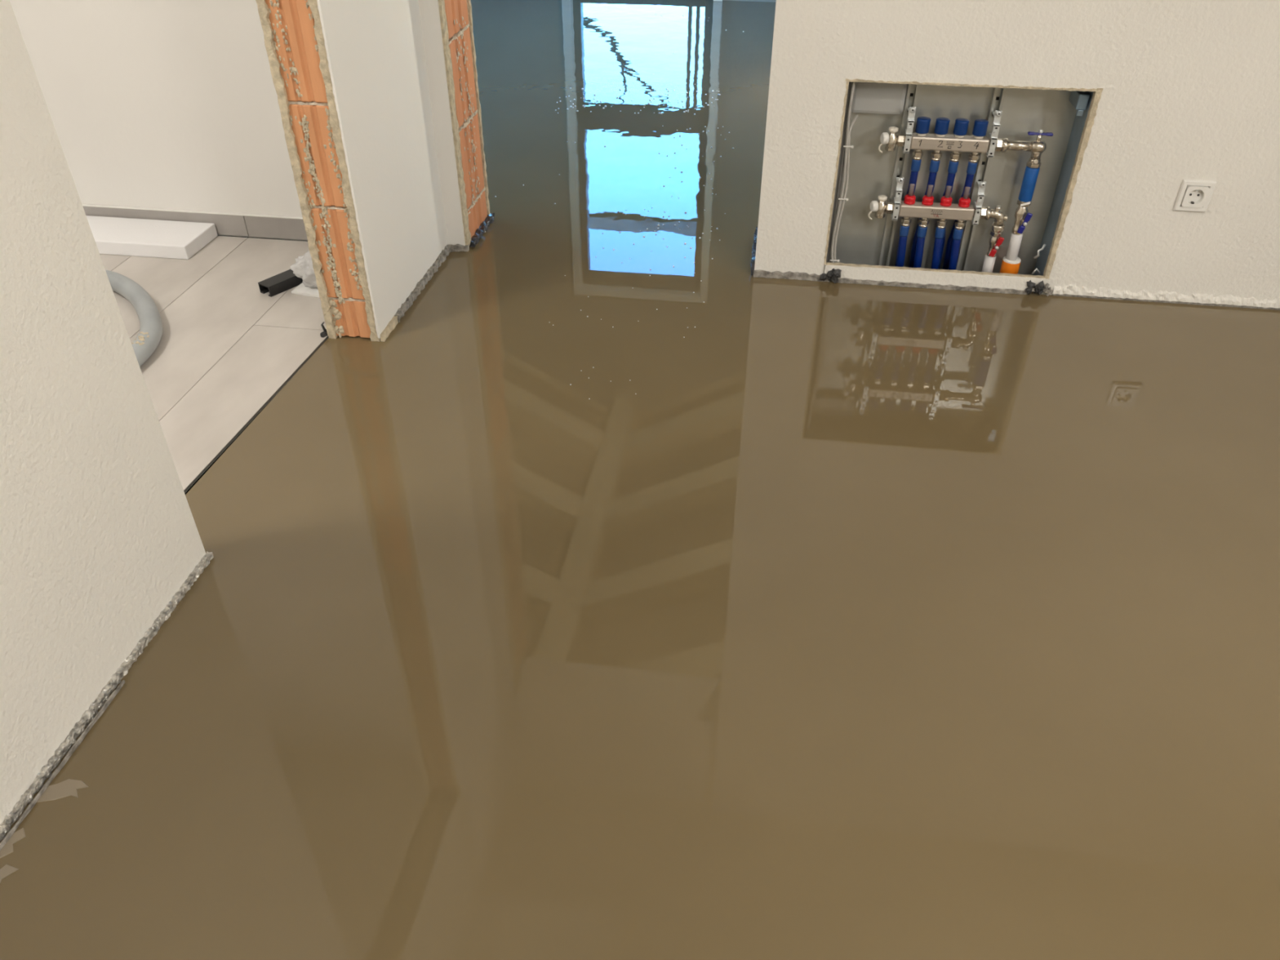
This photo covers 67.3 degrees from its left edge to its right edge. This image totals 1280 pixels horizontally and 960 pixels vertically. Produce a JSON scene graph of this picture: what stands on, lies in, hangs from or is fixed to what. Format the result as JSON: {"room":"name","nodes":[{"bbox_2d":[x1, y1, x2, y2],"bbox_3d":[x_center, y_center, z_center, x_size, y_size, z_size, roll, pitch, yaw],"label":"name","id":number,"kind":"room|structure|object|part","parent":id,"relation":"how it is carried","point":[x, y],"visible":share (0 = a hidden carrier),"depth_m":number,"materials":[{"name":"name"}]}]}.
{"room":"building under construction","nodes":[
{"label":"building under construction","id":0,"kind":"room"},
{"bbox_2d":[0,0,206,825],"bbox_3d":[-1.038,-0.143,0.017,0.115,2.600,4.305,5,37,6],"label":"wall","id":1,"kind":"structure","parent":0,"point":[99,532],"depth_m":1.39,"materials":[{"name":"white paint"}]},
{"bbox_2d":[9,0,305,240],"bbox_3d":[-1.887,-1.931,2.392,2.400,2.600,0.248,5,37,6],"label":"wall","id":2,"kind":"structure","parent":0,"point":[173,104],"depth_m":2.77,"materials":[{"name":"white paint"}]},
{"bbox_2d":[82,204,306,240],"bbox_3d":[-1.909,-0.846,3.046,2.400,0.074,0.011,5,37,6],"label":"baseboard","id":3,"kind":"structure","parent":2,"relation":"attached to","point":[266,226],"depth_m":2.97,"materials":[{"name":"ceramic tile"},{"name":"grout"}]},
{"bbox_2d":[99,235,328,493],"bbox_3d":[-2.130,0.119,1.826,2.400,0.008,3.152,5,37,6],"label":"floor","id":4,"kind":"structure","parent":0,"point":[226,348],"depth_m":2.47,"materials":[{"name":"grey tile"}]},
{"bbox_2d":[105,269,162,366],"bbox_3d":[-1.484,-0.392,2.459,0.477,0.053,0.895,-15,40,-20],"label":"hose","id":5,"kind":"object","parent":4,"relation":"on","point":[148,337],"visible":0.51,"depth_m":2.48,"materials":[{"name":"plastic"}]},
{"bbox_2d":[86,215,217,259],"bbox_3d":[-1.699,-0.756,2.951,0.753,0.042,0.181,5,37,6],"label":"board","id":6,"kind":"object","parent":4,"relation":"on","point":[171,239],"visible":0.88,"depth_m":2.89,"materials":[{"name":"white"}]},
{"bbox_2d":[257,269,302,297],"bbox_3d":[-0.973,-0.579,2.730,0.048,0.030,0.220,24,43,28],"label":"channel section","id":7,"kind":"object","parent":4,"relation":"on","point":[277,284],"visible":0.54,"depth_m":2.68,"materials":[{"name":"black plastic"}]},
{"bbox_2d":[289,249,319,297],"bbox_3d":[-0.874,-0.586,2.660,0.193,0.127,0.114,11,38,14],"label":"plastic bag","id":8,"kind":"object","parent":4,"relation":"on","point":[303,268],"visible":0.29,"depth_m":2.64,"materials":[{"name":"white plastic"}]},
{"bbox_2d":[320,321,328,337],"bbox_3d":[-0.812,-0.390,2.479,0.018,0.034,0.040,20,41,25],"label":"scrap","id":9,"kind":"object","parent":4,"relation":"on","point":[324,334],"visible":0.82,"depth_m":2.47,"materials":[{"name":"black plastic"}]},
{"bbox_2d":[255,0,490,342],"bbox_3d":[-0.638,-1.643,2.018,0.207,2.601,0.840,5,37,6],"label":"wall","id":10,"kind":"structure","parent":0,"point":[379,100],"depth_m":2.39,"materials":[{"name":"white paint"}]},
{"bbox_2d":[0,0,1279,959],"bbox_3d":[0.167,-0.407,2.538,6.700,0.002,8.950,5,37,6],"label":"floor","id":11,"kind":"structure","parent":0,"point":[641,594],"depth_m":1.68,"materials":[{"name":"brown"}]},
{"bbox_2d":[0,551,213,850],"bbox_3d":[-1.025,1.097,0.517,0.020,0.016,3.226,5,37,6],"label":"strip","id":12,"kind":"object","parent":11,"relation":"on","point":[35,784],"visible":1,"depth_m":1.48,"materials":[{"name":"grey concrete"}]},
{"bbox_2d":[380,213,494,341],"bbox_3d":[-0.586,-0.615,2.792,0.072,0.027,0.844,9,38,11],"label":"strip","id":13,"kind":"object","parent":11,"relation":"on","point":[408,303],"visible":1,"depth_m":2.76,"materials":[{"name":"grey concrete"}]},
{"bbox_2d":[750,226,1279,310],"bbox_3d":[1.941,-0.544,2.697,3.246,0.045,0.277,5,37,6],"label":"strip","id":14,"kind":"object","parent":11,"relation":"on","point":[757,273],"visible":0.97,"depth_m":2.73,"materials":[{"name":"grey concrete"}]},
{"bbox_2d":[723,0,776,2],"bbox_3d":[-0.080,-4.369,5.165,4.540,3.180,0.250,5,37,6],"label":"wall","id":15,"kind":"structure","parent":0,"point":[774,1],"depth_m":5.93,"materials":[{"name":"white paint"}]},
{"bbox_2d":[754,0,1279,307],"bbox_3d":[1.543,-1.601,1.974,4.260,2.600,0.277,5,37,6],"label":"wall","id":16,"kind":"structure","parent":0,"point":[1182,90],"depth_m":2.41,"materials":[{"name":"white paint"}]},
{"bbox_2d":[819,81,1093,296],"bbox_3d":[0.842,-0.794,2.604,0.644,0.550,0.145,5,37,6],"label":"cabinet","id":17,"kind":"object","parent":16,"relation":"attached to","point":[878,106],"depth_m":2.65,"materials":[{"name":"metal"}]},
{"bbox_2d":[826,81,852,262],"bbox_3d":[0.543,-0.821,2.639,0.011,0.535,0.009,5,37,6],"label":"cable","id":18,"kind":"object","parent":17,"relation":"attached to","point":[850,82],"visible":0.62,"depth_m":2.61,"materials":[{"name":"grey plastic"}]},
{"bbox_2d":[829,81,856,262],"bbox_3d":[0.550,-0.815,2.630,0.014,0.535,0.008,5,37,6],"label":"cable","id":19,"kind":"object","parent":17,"relation":"in","point":[843,150],"visible":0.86,"depth_m":2.63,"materials":[{"name":"grey plastic"}]},
{"bbox_2d":[831,81,855,262],"bbox_3d":[0.553,-0.808,2.622,0.022,0.536,0.007,5,37,6],"label":"cable","id":20,"kind":"object","parent":17,"relation":"attached to","point":[853,82],"visible":0.81,"depth_m":2.60,"materials":[{"name":"grey plastic"}]},
{"bbox_2d":[843,145,853,148],"bbox_3d":[0.554,-0.886,2.556,0.027,0.006,0.006,5,37,6],"label":"cable tie","id":21,"kind":"object","parent":20,"relation":"attached to","point":[851,146],"visible":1,"depth_m":2.56,"materials":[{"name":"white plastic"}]},
{"bbox_2d":[833,114,857,262],"bbox_3d":[0.566,-0.782,2.668,0.027,0.438,0.055,5,37,6],"label":"cable","id":22,"kind":"object","parent":17,"relation":"attached to","point":[856,115],"visible":0.79,"depth_m":2.63,"materials":[{"name":"grey plastic"}]},
{"bbox_3d":[0.717,-0.842,2.666,0.029,0.536,0.018,5,37,6],"label":"mounting rail","id":23,"kind":"part","parent":17,"relation":"part of","materials":[{"name":"silver metal"}]},
{"bbox_2d":[868,177,1008,230],"bbox_3d":[0.826,-0.766,2.653,0.376,0.137,0.066,5,37,6],"label":"heating unit","id":24,"kind":"object","parent":17,"relation":"attached to","point":[908,208],"visible":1,"depth_m":2.64,"materials":[{"name":"silver metal"}]},
{"bbox_2d":[896,224,909,266],"bbox_3d":[0.746,-0.655,2.742,0.029,0.151,0.025,5,37,6],"label":"pipe","id":25,"kind":"object","parent":24,"relation":"attached to","point":[904,231],"visible":0.91,"depth_m":2.73,"materials":[{"name":"blue plastic"}]},
{"bbox_3d":[0.745,-0.797,2.635,0.015,0.035,0.015,5,37,6],"label":"sight glass","id":26,"kind":"part","parent":24,"relation":"part of","materials":[{"name":"grey plastic"}]},
{"bbox_2d":[913,225,927,267],"bbox_3d":[0.794,-0.650,2.736,0.029,0.151,0.025,5,37,6],"label":"pipe","id":27,"kind":"object","parent":24,"relation":"attached to","point":[922,232],"visible":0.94,"depth_m":2.72,"materials":[{"name":"blue plastic"}]},
{"bbox_3d":[0.793,-0.793,2.630,0.015,0.035,0.015,5,37,6],"label":"sight glass","id":28,"kind":"part","parent":24,"relation":"part of","materials":[{"name":"grey plastic"}]},
{"bbox_2d":[930,226,945,269],"bbox_3d":[0.843,-0.646,2.731,0.029,0.151,0.025,5,37,6],"label":"pipe","id":29,"kind":"object","parent":24,"relation":"attached to","point":[940,233],"visible":0.91,"depth_m":2.71,"materials":[{"name":"blue plastic"}]},
{"bbox_3d":[0.842,-0.789,2.624,0.015,0.035,0.015,5,37,6],"label":"sight glass","id":30,"kind":"part","parent":24,"relation":"part of","materials":[{"name":"grey plastic"}]},
{"bbox_2d":[947,227,963,270],"bbox_3d":[0.891,-0.642,2.726,0.029,0.151,0.025,5,37,6],"label":"pipe","id":31,"kind":"object","parent":24,"relation":"attached to","point":[957,234],"visible":0.92,"depth_m":2.71,"materials":[{"name":"blue plastic"}]},
{"bbox_3d":[0.890,-0.784,2.619,0.015,0.035,0.015,5,37,6],"label":"sight glass","id":32,"kind":"part","parent":24,"relation":"part of","materials":[{"name":"grey plastic"}]},
{"bbox_2d":[878,106,1053,163],"bbox_3d":[0.858,-0.912,2.538,0.439,0.137,0.066,5,37,6],"label":"manifold","id":33,"kind":"object","parent":17,"relation":"attached to","point":[958,142],"visible":1,"depth_m":2.52,"materials":[{"name":"silver metal"}]},
{"bbox_2d":[894,159,921,266],"bbox_3d":[0.748,-0.738,2.699,0.024,0.336,0.056,9,38,11],"label":"pipe","id":34,"kind":"object","parent":33,"relation":"attached to","point":[915,165],"visible":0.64,"depth_m":2.60,"materials":[{"name":"blue plastic"}]},
{"bbox_2d":[908,160,940,267],"bbox_3d":[0.794,-0.734,2.694,0.029,0.336,0.056,5,37,6],"label":"pipe","id":35,"kind":"object","parent":33,"relation":"attached to","point":[934,165],"visible":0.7,"depth_m":2.62,"materials":[{"name":"blue plastic"}]},
{"bbox_2d":[938,160,959,269],"bbox_3d":[0.848,-0.731,2.689,0.031,0.336,0.060,20,41,24],"label":"pipe","id":36,"kind":"object","parent":33,"relation":"attached to","point":[953,166],"visible":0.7,"depth_m":2.60,"materials":[{"name":"blue plastic"}]},
{"bbox_2d":[942,161,977,270],"bbox_3d":[0.890,-0.726,2.683,0.031,0.336,0.056,5,37,6],"label":"pipe","id":37,"kind":"object","parent":33,"relation":"attached to","point":[971,167],"visible":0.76,"depth_m":2.64,"materials":[{"name":"blue plastic"}]},
{"bbox_2d":[1011,158,1040,235],"bbox_3d":[1.046,-0.763,2.597,0.035,0.213,0.054,-8,38,-11],"label":"pipe","id":38,"kind":"object","parent":33,"relation":"attached to","point":[1022,216],"visible":1,"depth_m":2.59,"materials":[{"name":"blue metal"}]},
{"bbox_3d":[1.050,-0.700,2.623,0.029,0.060,0.007,5,37,6],"label":"lever","id":39,"kind":"part","parent":38,"relation":"part of","materials":[{"name":"blue"}]},
{"bbox_3d":[1.043,-0.902,2.504,0.063,0.007,0.015,5,37,6],"label":"handle","id":40,"kind":"part","parent":33,"relation":"part of","materials":[{"name":"blue metal"}]},
{"bbox_3d":[0.934,-0.823,2.642,0.029,0.536,0.018,5,37,6],"label":"mounting rail","id":41,"kind":"part","parent":17,"relation":"part of","materials":[{"name":"silver metal"}]},
{"bbox_2d":[981,254,995,272],"bbox_3d":[0.990,-0.604,2.737,0.029,0.076,0.029,5,37,6],"label":"pipe","id":42,"kind":"object","parent":17,"relation":"in","point":[988,262],"visible":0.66,"depth_m":2.72,"materials":[{"name":"white plastic"}]},
{"bbox_2d":[986,222,1004,257],"bbox_3d":[0.991,-0.665,2.680,0.036,0.094,0.051,5,37,6],"label":"valve","id":43,"kind":"object","parent":42,"relation":"attached to","point":[995,240],"visible":0.99,"depth_m":2.67,"materials":[{"name":"silver metal"}]},
{"bbox_3d":[0.991,-0.648,2.673,0.031,0.060,0.007,5,37,6],"label":"lever","id":44,"kind":"part","parent":43,"relation":"part of","materials":[{"name":"red metal"}]},
{"bbox_2d":[1000,255,1021,274],"bbox_3d":[1.050,-0.596,2.732,0.049,0.070,0.049,5,37,6],"label":"insulation","id":45,"kind":"object","parent":17,"relation":"in","point":[1007,266],"visible":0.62,"depth_m":2.71,"materials":[{"name":"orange plastic"}]},
{"bbox_2d":[1005,233,1022,260],"bbox_3d":[1.047,-0.651,2.691,0.030,0.083,0.030,5,37,6],"label":"pipe","id":46,"kind":"object","parent":45,"relation":"in","point":[1015,242],"visible":0.86,"depth_m":2.68,"materials":[{"name":"white plastic"}]},
{"bbox_3d":[1.134,-0.777,2.582,0.003,0.548,0.112,5,37,6],"label":"panel","id":47,"kind":"part","parent":17,"relation":"part of","materials":[{"name":"metal"}]},
{"bbox_2d":[1173,179,1216,212],"bbox_3d":[1.430,-0.731,2.478,0.080,0.080,0.012,5,37,6],"label":"wall socket","id":48,"kind":"object","parent":16,"relation":"attached to","point":[1193,195],"visible":1,"depth_m":2.48,"materials":[{"name":"white plastic"}]}
]}

